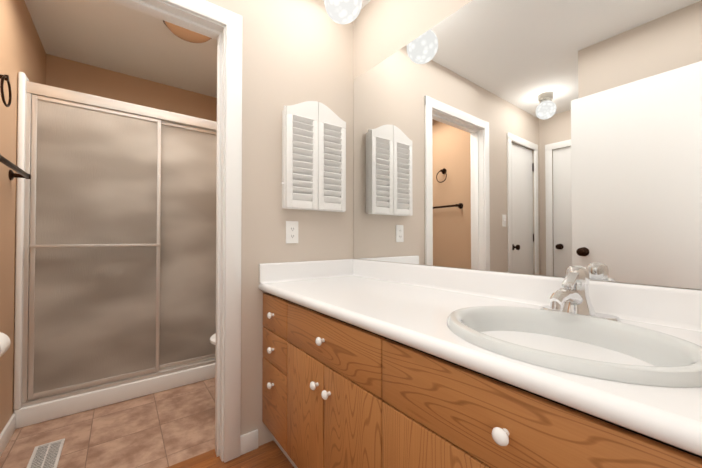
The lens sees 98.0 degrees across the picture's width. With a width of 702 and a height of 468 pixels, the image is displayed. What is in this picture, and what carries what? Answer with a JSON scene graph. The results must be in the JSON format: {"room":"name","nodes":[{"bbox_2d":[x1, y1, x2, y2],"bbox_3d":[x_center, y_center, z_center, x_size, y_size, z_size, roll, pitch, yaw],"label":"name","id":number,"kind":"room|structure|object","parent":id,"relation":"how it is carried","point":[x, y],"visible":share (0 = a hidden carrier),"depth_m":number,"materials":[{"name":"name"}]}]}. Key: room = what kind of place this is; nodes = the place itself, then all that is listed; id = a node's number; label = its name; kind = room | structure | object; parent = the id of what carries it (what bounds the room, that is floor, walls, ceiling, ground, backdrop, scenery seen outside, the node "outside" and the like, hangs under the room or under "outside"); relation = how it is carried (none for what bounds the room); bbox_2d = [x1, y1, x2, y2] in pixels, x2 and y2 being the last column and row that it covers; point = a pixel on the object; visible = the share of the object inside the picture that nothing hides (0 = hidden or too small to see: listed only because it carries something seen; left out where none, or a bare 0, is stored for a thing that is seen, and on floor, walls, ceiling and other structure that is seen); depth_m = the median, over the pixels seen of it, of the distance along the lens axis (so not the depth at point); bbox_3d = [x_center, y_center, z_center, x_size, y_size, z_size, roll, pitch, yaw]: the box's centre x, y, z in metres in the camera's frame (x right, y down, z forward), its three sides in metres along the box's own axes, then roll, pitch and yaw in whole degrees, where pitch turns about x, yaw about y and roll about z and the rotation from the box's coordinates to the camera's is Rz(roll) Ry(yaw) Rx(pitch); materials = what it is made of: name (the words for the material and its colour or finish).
{"room":"bathroom","nodes":[
{"label":"bathroom","id":0,"kind":"room"},
{"bbox_2d":[0,0,45,433],"bbox_3d":[-1.911,-0.151,1.670,0.115,2.440,1.705,1,-1,-37],"label":"wall","id":1,"kind":"structure","parent":0,"point":[22,48],"depth_m":1.60,"materials":[{"name":"beige paint"}]},
{"bbox_2d":[0,332,10,356],"bbox_3d":[-1.385,0.437,1.154,0.112,0.108,0.162,1,-1,-37],"label":"paper holder","id":2,"kind":"object","parent":1,"relation":"attached to","point":[5,342],"visible":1,"depth_m":1.18,"materials":[{"name":"white ceramic"}]},
{"bbox_2d":[0,74,11,106],"bbox_3d":[-1.561,-0.651,1.355,0.056,0.158,0.133,1,-1,-37],"label":"towel ring","id":3,"kind":"object","parent":1,"relation":"attached to","point":[4,77],"visible":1,"depth_m":1.36,"materials":[{"name":"brown metal"}]},
{"bbox_2d":[0,414,15,456],"bbox_3d":[-1.590,1.019,1.339,0.019,0.090,0.813,1,-1,-37],"label":"baseboard","id":4,"kind":"structure","parent":1,"relation":"attached to","point":[7,432],"depth_m":1.50,"materials":[{"name":"white wood"}]},
{"bbox_2d":[0,155,30,179],"bbox_3d":[-1.589,-0.310,1.405,0.076,0.056,0.576,1,-1,-37],"label":"towel rail","id":5,"kind":"object","parent":1,"relation":"attached to","point":[14,167],"visible":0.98,"depth_m":1.49,"materials":[{"name":"brown metal"}]},
{"bbox_2d":[0,378,214,467],"bbox_3d":[-1.192,1.090,2.170,1.835,0.030,1.745,1,-1,-37],"label":"floor","id":6,"kind":"structure","parent":0,"point":[166,428],"depth_m":1.63,"materials":[{"name":"ceramic tile"},{"name":"grout"}]},
{"bbox_2d":[27,438,64,467],"bbox_3d":[-1.433,1.062,1.423,0.110,0.006,0.330,1,-1,-37],"label":"floor vent","id":7,"kind":"object","parent":6,"relation":"in","point":[46,455],"visible":1,"depth_m":1.46,"materials":[{"name":"white metal"}]},
{"bbox_2d":[13,72,216,428],"bbox_3d":[-1.551,0.092,2.357,1.286,1.970,0.792,1,-1,-37],"label":"shower enclosure","id":8,"kind":"object","parent":6,"relation":"on","point":[115,280],"visible":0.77,"depth_m":1.93,"materials":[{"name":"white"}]},
{"bbox_2d":[167,449,215,467],"bbox_3d":[-0.952,1.057,1.266,0.750,0.012,0.050,1,-1,-37],"label":"trim","id":9,"kind":"structure","parent":6,"relation":"on","point":[192,461],"depth_m":1.43,"materials":[{"name":"brown wood"}]},
{"bbox_2d":[210,333,215,349],"bbox_3d":[-0.578,0.676,2.078,0.707,0.795,0.490,1,-1,-37],"label":"toilet","id":10,"kind":"object","parent":6,"relation":"on","point":[213,339],"visible":0.04,"depth_m":1.87,"materials":[{"name":"white ceramic"}]},
{"bbox_2d":[46,54,216,121],"bbox_3d":[-1.692,-0.137,2.826,1.625,2.440,0.120,1,-1,-37],"label":"wall","id":11,"kind":"structure","parent":0,"point":[64,73],"depth_m":2.60,"materials":[{"name":"beige paint"}]},
{"bbox_2d":[24,0,370,97],"bbox_3d":[-1.039,-1.410,1.038,2.990,0.060,3.790,1,-1,-37],"label":"ceiling","id":12,"kind":"structure","parent":0,"point":[110,35],"depth_m":2.19,"materials":[{"name":"white paint"}]},
{"bbox_2d":[163,20,211,42],"bbox_3d":[-1.037,-1.317,1.958,0.316,0.099,0.316,1,-1,-37],"label":"light","id":13,"kind":"object","parent":12,"relation":"attached to","point":[182,33],"visible":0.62,"depth_m":1.95,"materials":[{"name":"beige glass"}]},
{"bbox_2d":[324,0,361,23],"bbox_3d":[-0.038,-1.210,1.494,0.186,0.328,0.186,1,-1,-37],"label":"light","id":14,"kind":"object","parent":12,"relation":"attached to","point":[343,11],"visible":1,"depth_m":1.46,"materials":[{"name":"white glass"}]},
{"bbox_2d":[188,440,293,467],"bbox_3d":[-0.514,1.066,0.309,2.990,0.030,2.045,1,-1,-37],"label":"floor","id":15,"kind":"structure","parent":0,"point":[270,454],"depth_m":1.44,"materials":[{"name":"brown wood"}]},
{"bbox_2d":[258,287,701,467],"bbox_3d":[0.325,0.670,0.974,0.612,0.779,1.846,1,-1,-37],"label":"bathroom vanity","id":16,"kind":"object","parent":15,"relation":"on","point":[373,364],"depth_m":0.75,"materials":[{"name":"brown wood"}]},
{"bbox_2d":[262,275,701,442],"bbox_3d":[0.329,0.254,0.982,0.565,0.030,1.846,1,-1,-37],"label":"countertop","id":17,"kind":"structure","parent":16,"relation":"on","point":[382,304],"depth_m":0.78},
{"bbox_2d":[406,295,701,414],"bbox_3d":[0.466,0.299,0.696,0.410,0.173,0.500,1,-1,-37],"label":"sink","id":18,"kind":"object","parent":17,"relation":"in","point":[656,362],"depth_m":0.69,"materials":[{"name":"white ceramic"}]},
{"bbox_2d":[542,266,625,318],"bbox_3d":[0.606,0.165,0.848,0.210,0.146,0.192,1,-1,-37],"label":"faucet","id":19,"kind":"object","parent":17,"relation":"on","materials":[{"name":"silver metal"}]},
{"bbox_2d":[206,0,352,445],"bbox_3d":[-1.166,-0.159,1.092,2.870,2.440,0.115,1,-1,-37],"label":"wall","id":20,"kind":"structure","parent":0,"point":[294,52],"depth_m":1.60,"materials":[{"name":"beige paint"}]},
{"bbox_2d":[109,0,241,462],"bbox_3d":[-0.939,-0.002,1.261,0.912,2.131,0.151,1,-1,-37],"label":"trim","id":21,"kind":"structure","parent":20,"relation":"attached to","point":[222,26],"depth_m":1.45,"materials":[{"name":"white wood"}]},
{"bbox_2d":[240,429,257,454],"bbox_3d":[-1.314,1.014,0.886,2.125,0.090,0.013,1,-1,-37],"label":"baseboard","id":22,"kind":"structure","parent":20,"relation":"attached to","point":[248,441],"depth_m":1.49,"materials":[{"name":"white wood"}]},
{"bbox_2d":[286,221,297,242],"bbox_3d":[-0.318,-0.010,1.651,0.074,0.120,0.008,1,-1,-37],"label":"electrical outlet plate","id":23,"kind":"object","parent":20,"relation":"attached to","point":[291,231],"visible":1,"depth_m":1.65,"materials":[{"name":"white plastic"}]},
{"bbox_2d":[259,259,353,282],"bbox_3d":[-0.223,0.200,1.701,0.581,0.097,0.034,1,-1,-37],"label":"backsplash","id":24,"kind":"structure","parent":20,"relation":"attached to","point":[322,269],"depth_m":1.67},
{"bbox_2d":[281,101,345,211],"bbox_3d":[-0.202,-0.434,1.701,0.394,0.605,0.073,1,-1,-37],"label":"upper cabinet","id":25,"kind":"object","parent":20,"relation":"attached to","point":[314,155],"visible":1,"depth_m":1.66,"materials":[{"name":"white wood"}]},
{"bbox_2d":[353,0,701,289],"bbox_3d":[0.655,-0.158,1.158,0.120,2.440,1.970,1,-1,-37],"label":"wall","id":26,"kind":"structure","parent":0,"point":[383,30],"depth_m":1.66,"materials":[{"name":"beige paint"}]},
{"bbox_2d":[354,0,701,288],"bbox_3d":[0.570,-0.412,1.169,0.005,1.111,1.835,1,-1,-37],"label":"mirror","id":27,"kind":"object","parent":26,"relation":"attached to","point":[556,138],"visible":1,"depth_m":1.05,"materials":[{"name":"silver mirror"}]},
{"bbox_2d":[354,259,701,330],"bbox_3d":[0.556,0.193,1.154,0.034,0.097,1.846,1,-1,-37],"label":"backsplash","id":28,"kind":"structure","parent":26,"relation":"attached to","point":[682,307],"depth_m":1.05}
]}

